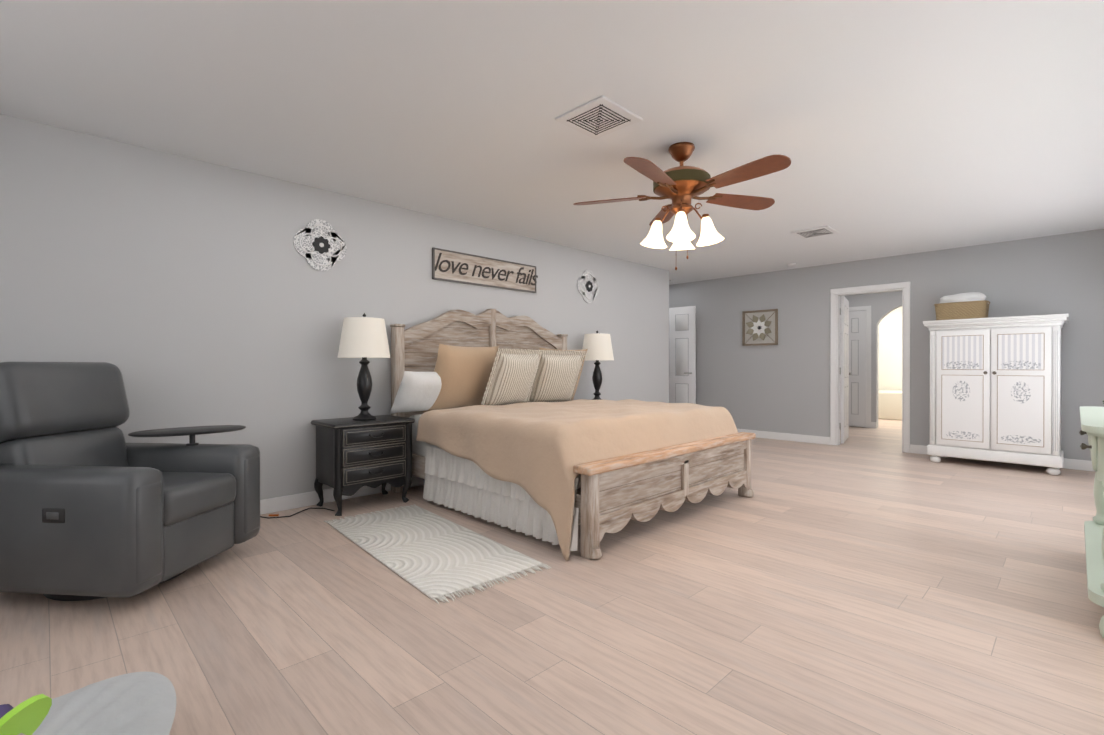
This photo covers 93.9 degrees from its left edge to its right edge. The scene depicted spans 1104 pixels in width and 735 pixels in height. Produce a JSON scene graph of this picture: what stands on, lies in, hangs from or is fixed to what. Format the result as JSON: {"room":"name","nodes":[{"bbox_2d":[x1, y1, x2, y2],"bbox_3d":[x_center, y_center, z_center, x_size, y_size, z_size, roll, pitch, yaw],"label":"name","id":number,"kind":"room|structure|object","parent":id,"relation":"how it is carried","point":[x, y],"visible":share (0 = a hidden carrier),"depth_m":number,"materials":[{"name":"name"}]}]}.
{"room":"bedroom","nodes":[
{"label":"bedroom","id":0,"kind":"room"},
{"bbox_2d":[0,114,668,499],"bbox_3d":[-1.038,-0.168,4.847,7.500,2.440,0.150,0,0,-45],"label":"wall","id":1,"kind":"structure","parent":0,"point":[182,290],"depth_m":3.60,"materials":[{"name":"grey"}]},
{"bbox_2d":[293,219,346,270],"bbox_3d":[-1.782,-0.945,3.981,0.400,0.400,0.032,0,0,-45],"label":"medallion","id":2,"kind":"object","parent":1,"relation":"attached to","point":[319,244],"visible":1,"depth_m":3.98,"materials":[{"name":"white metal"}]},
{"bbox_2d":[260,475,424,514],"bbox_3d":[-0.976,1.000,4.797,7.514,0.105,0.014,0,0,-45],"label":"baseboard","id":3,"kind":"structure","parent":1,"relation":"attached to","point":[277,504],"depth_m":3.92,"materials":[{"name":"white wood"}]},
{"bbox_2d":[432,247,537,292],"bbox_3d":[-0.619,-0.946,5.130,1.299,0.285,0.026,0,0,-45],"label":"sign","id":4,"kind":"object","parent":1,"relation":"attached to","point":[456,267],"visible":1,"depth_m":5.05,"materials":[{"name":"grey"}]},
{"bbox_2d":[577,270,599,302],"bbox_3d":[0.445,-0.973,6.175,0.400,0.400,0.032,0,0,-45],"label":"medallion","id":5,"kind":"object","parent":1,"relation":"attached to","point":[588,287],"visible":1,"depth_m":6.16,"materials":[{"name":"white metal"}]},
{"bbox_2d":[0,419,1103,734],"bbox_3d":[2.228,1.072,6.237,14.100,0.050,6.860,0,0,-45],"label":"floor","id":6,"kind":"structure","parent":0,"point":[866,581],"depth_m":2.13,"materials":[{"name":"brown wood"}]},
{"bbox_2d":[0,362,259,600],"bbox_3d":[-2.246,0.515,2.716,1.079,1.088,1.042,0,0,5],"label":"recliner","id":7,"kind":"object","parent":6,"relation":"on","point":[93,505],"visible":1,"depth_m":2.38,"materials":[{"name":"grey leather"}]},
{"bbox_2d":[260,508,334,518],"bbox_3d":[-1.864,1.029,3.709,0.487,0.050,0.284,0,0,-45],"label":"cord","id":8,"kind":"object","parent":6,"relation":"on","point":[293,514],"visible":0.83,"depth_m":3.65,"materials":[{"name":"black plastic"}]},
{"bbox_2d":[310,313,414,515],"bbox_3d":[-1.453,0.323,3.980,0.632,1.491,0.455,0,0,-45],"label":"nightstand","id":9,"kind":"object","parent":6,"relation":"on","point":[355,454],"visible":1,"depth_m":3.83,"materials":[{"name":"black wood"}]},
{"bbox_2d":[337,313,389,420],"bbox_3d":[-1.444,-0.011,3.970,0.384,0.822,0.384,0,0,-45],"label":"lamp","id":10,"kind":"object","parent":9,"relation":"on","point":[364,337],"depth_m":3.86,"materials":[{"name":"black paint"}]},
{"bbox_2d":[323,504,550,603],"bbox_3d":[-0.786,1.052,3.128,0.665,0.012,1.649,0,0,-41],"label":"rug","id":11,"kind":"object","parent":6,"relation":"on","point":[432,556],"visible":1,"depth_m":2.93,"materials":[{"name":"white fabric"}]},
{"bbox_2d":[389,309,755,560],"bbox_3d":[0.116,0.243,4.259,2.223,1.629,2.250,0,0,-45],"label":"bed","id":12,"kind":"object","parent":6,"relation":"on","point":[509,431],"visible":1,"depth_m":3.69,"materials":[{"name":"beige fabric"}]},
{"bbox_2d":[389,371,441,413],"bbox_3d":[-1.064,0.199,4.290,0.586,0.346,0.296,0,0,-45],"label":"pillow","id":13,"kind":"object","parent":12,"relation":"on","point":[417,391],"depth_m":4.15,"materials":[{"name":"white fabric"}]},
{"bbox_2d":[416,399,737,560],"bbox_3d":[0.262,0.684,4.158,2.158,0.747,1.660,0,0,-45],"label":"duvet","id":14,"kind":"object","parent":12,"relation":"on","point":[514,466],"depth_m":3.39,"materials":[{"name":"beige fabric"}]},
{"bbox_2d":[582,330,613,399],"bbox_3d":[0.509,0.317,5.913,0.632,1.491,0.455,0,0,-45],"label":"lamp","id":15,"kind":"object","parent":6,"relation":"on","point":[597,345],"visible":0.21,"depth_m":5.77,"materials":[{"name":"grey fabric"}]},
{"bbox_2d":[878,390,901,419],"bbox_3d":[7.389,0.683,10.134,0.976,0.702,2.350,0,0,-45],"label":"bathtub","id":16,"kind":"object","parent":6,"relation":"on","point":[889,404],"depth_m":10.20,"materials":[{"name":"beige ceramic"}]},
{"bbox_2d":[923,292,1068,474],"bbox_3d":[4.720,0.110,5.516,0.597,1.879,1.140,0,0,-45],"label":"armoire","id":17,"kind":"object","parent":6,"relation":"on","point":[995,389],"visible":1,"depth_m":5.31,"materials":[{"name":"white wood"}]},
{"bbox_2d":[934,292,989,319],"bbox_3d":[4.548,-0.673,5.729,0.342,0.314,0.487,0,0,-45],"label":"basket","id":18,"kind":"object","parent":17,"relation":"on","point":[969,305],"depth_m":5.61,"materials":[{"name":"wicker"}]},
{"bbox_2d":[1079,401,1103,637],"bbox_3d":[2.725,0.555,2.298,1.500,1.010,0.523,0,0,-45],"label":"console table","id":19,"kind":"object","parent":6,"relation":"on","point":[1092,421],"visible":1,"depth_m":2.25,"materials":[{"name":"sage paint"},{"name":"dark metal"}]},
{"bbox_2d":[0,0,1103,284],"bbox_3d":[1.231,-1.414,5.247,11.300,0.050,6.860,0,0,-45],"label":"ceiling","id":20,"kind":"structure","parent":0,"point":[888,128],"depth_m":2.71,"materials":[{"name":"white"}]},
{"bbox_2d":[555,96,642,138],"bbox_3d":[0.259,-1.375,2.857,0.350,0.014,0.350,0,0,-45],"label":"ceiling vent","id":21,"kind":"object","parent":20,"relation":"in","point":[599,117],"visible":1,"depth_m":2.83,"materials":[{"name":"white"}]},
{"bbox_2d":[573,142,790,269],"bbox_3d":[0.819,-0.995,3.193,1.327,0.774,1.319,0,0,-45],"label":"ceiling fan","id":22,"kind":"object","parent":20,"relation":"hanging from","point":[681,186],"visible":1,"depth_m":3.15,"materials":[{"name":"brown metal"}]},
{"bbox_2d":[786,263,796,266],"bbox_3d":[3.224,-1.377,6.929,0.130,0.036,0.130,0,0,-45],"label":"smoke detector","id":23,"kind":"object","parent":20,"relation":"attached to","point":[791,264],"visible":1,"depth_m":6.89,"materials":[{"name":"white"}]},
{"bbox_2d":[790,225,839,238],"bbox_3d":[2.695,-1.383,5.285,0.360,0.014,0.360,0,0,-45],"label":"ceiling vent","id":24,"kind":"object","parent":20,"relation":"in","point":[815,232],"visible":1,"depth_m":5.26,"materials":[{"name":"white"}]},
{"bbox_2d":[844,290,901,427],"bbox_3d":[5.945,-0.206,8.709,5.330,2.490,2.650,0,0,-45],"label":"wall","id":25,"kind":"structure","parent":0,"point":[886,340],"depth_m":10.90,"materials":[{"name":"grey paint"}]},
{"bbox_2d":[840,310,865,426],"bbox_3d":[5.213,0.022,9.075,0.038,2.008,0.560,0,0,-45],"label":"closet door","id":26,"kind":"structure","parent":25,"relation":"in","point":[857,368],"depth_m":8.96,"materials":[{"name":"white wood"}]},
{"bbox_2d":[850,422,875,427],"bbox_3d":[5.222,0.985,9.102,0.014,0.105,0.880,0,0,-45],"label":"baseboard","id":27,"kind":"structure","parent":25,"relation":"attached to","point":[873,424],"depth_m":8.82,"materials":[{"name":"white wood"}]},
{"bbox_2d":[669,229,1103,460],"bbox_3d":[3.446,-0.176,7.363,0.120,2.440,6.960,0,0,-45],"label":"wall","id":28,"kind":"structure","parent":0,"point":[783,386],"depth_m":6.46,"materials":[{"name":"grey"}]},
{"bbox_2d":[669,306,695,403],"bbox_3d":[1.993,0.019,8.536,0.104,2.018,0.810,0,0,-45],"label":"door leaf","id":29,"kind":"structure","parent":28,"relation":"in","point":[682,354],"depth_m":8.40,"materials":[{"name":"white wood"}]},
{"bbox_2d":[742,309,777,345],"bbox_3d":[3.062,-0.587,7.615,0.064,0.520,0.520,0,0,-45],"label":"picture","id":30,"kind":"object","parent":28,"relation":"attached to","point":[759,327],"visible":1,"depth_m":7.61,"materials":[{"name":"grey"}]},
{"bbox_2d":[737,429,829,444],"bbox_3d":[2.356,0.988,8.377,0.014,0.105,3.990,0,0,-45],"label":"baseboard","id":31,"kind":"structure","parent":28,"relation":"attached to","point":[759,434],"depth_m":7.33,"materials":[{"name":"white wood"}]},
{"bbox_2d":[839,296,850,443],"bbox_3d":[4.125,0.028,7.275,0.794,2.008,0.174,0,0,-45],"label":"door leaf","id":32,"kind":"structure","parent":28,"relation":"in","point":[845,373],"depth_m":7.08,"materials":[{"name":"white wood"}]},
{"bbox_2d":[830,282,910,452],"bbox_3d":[4.120,-0.004,6.679,0.156,2.100,0.900,0,0,-45],"label":"door frame","id":33,"kind":"structure","parent":28,"relation":"attached to","point":[836,295],"depth_m":6.61,"materials":[{"name":"white wood"}]},
{"bbox_2d":[910,444,1095,471],"bbox_3d":[5.072,0.997,5.620,0.014,0.105,1.950,0,0,-45],"label":"baseboard","id":34,"kind":"structure","parent":28,"relation":"attached to","point":[1075,464],"depth_m":5.32,"materials":[{"name":"white wood"}]}
]}

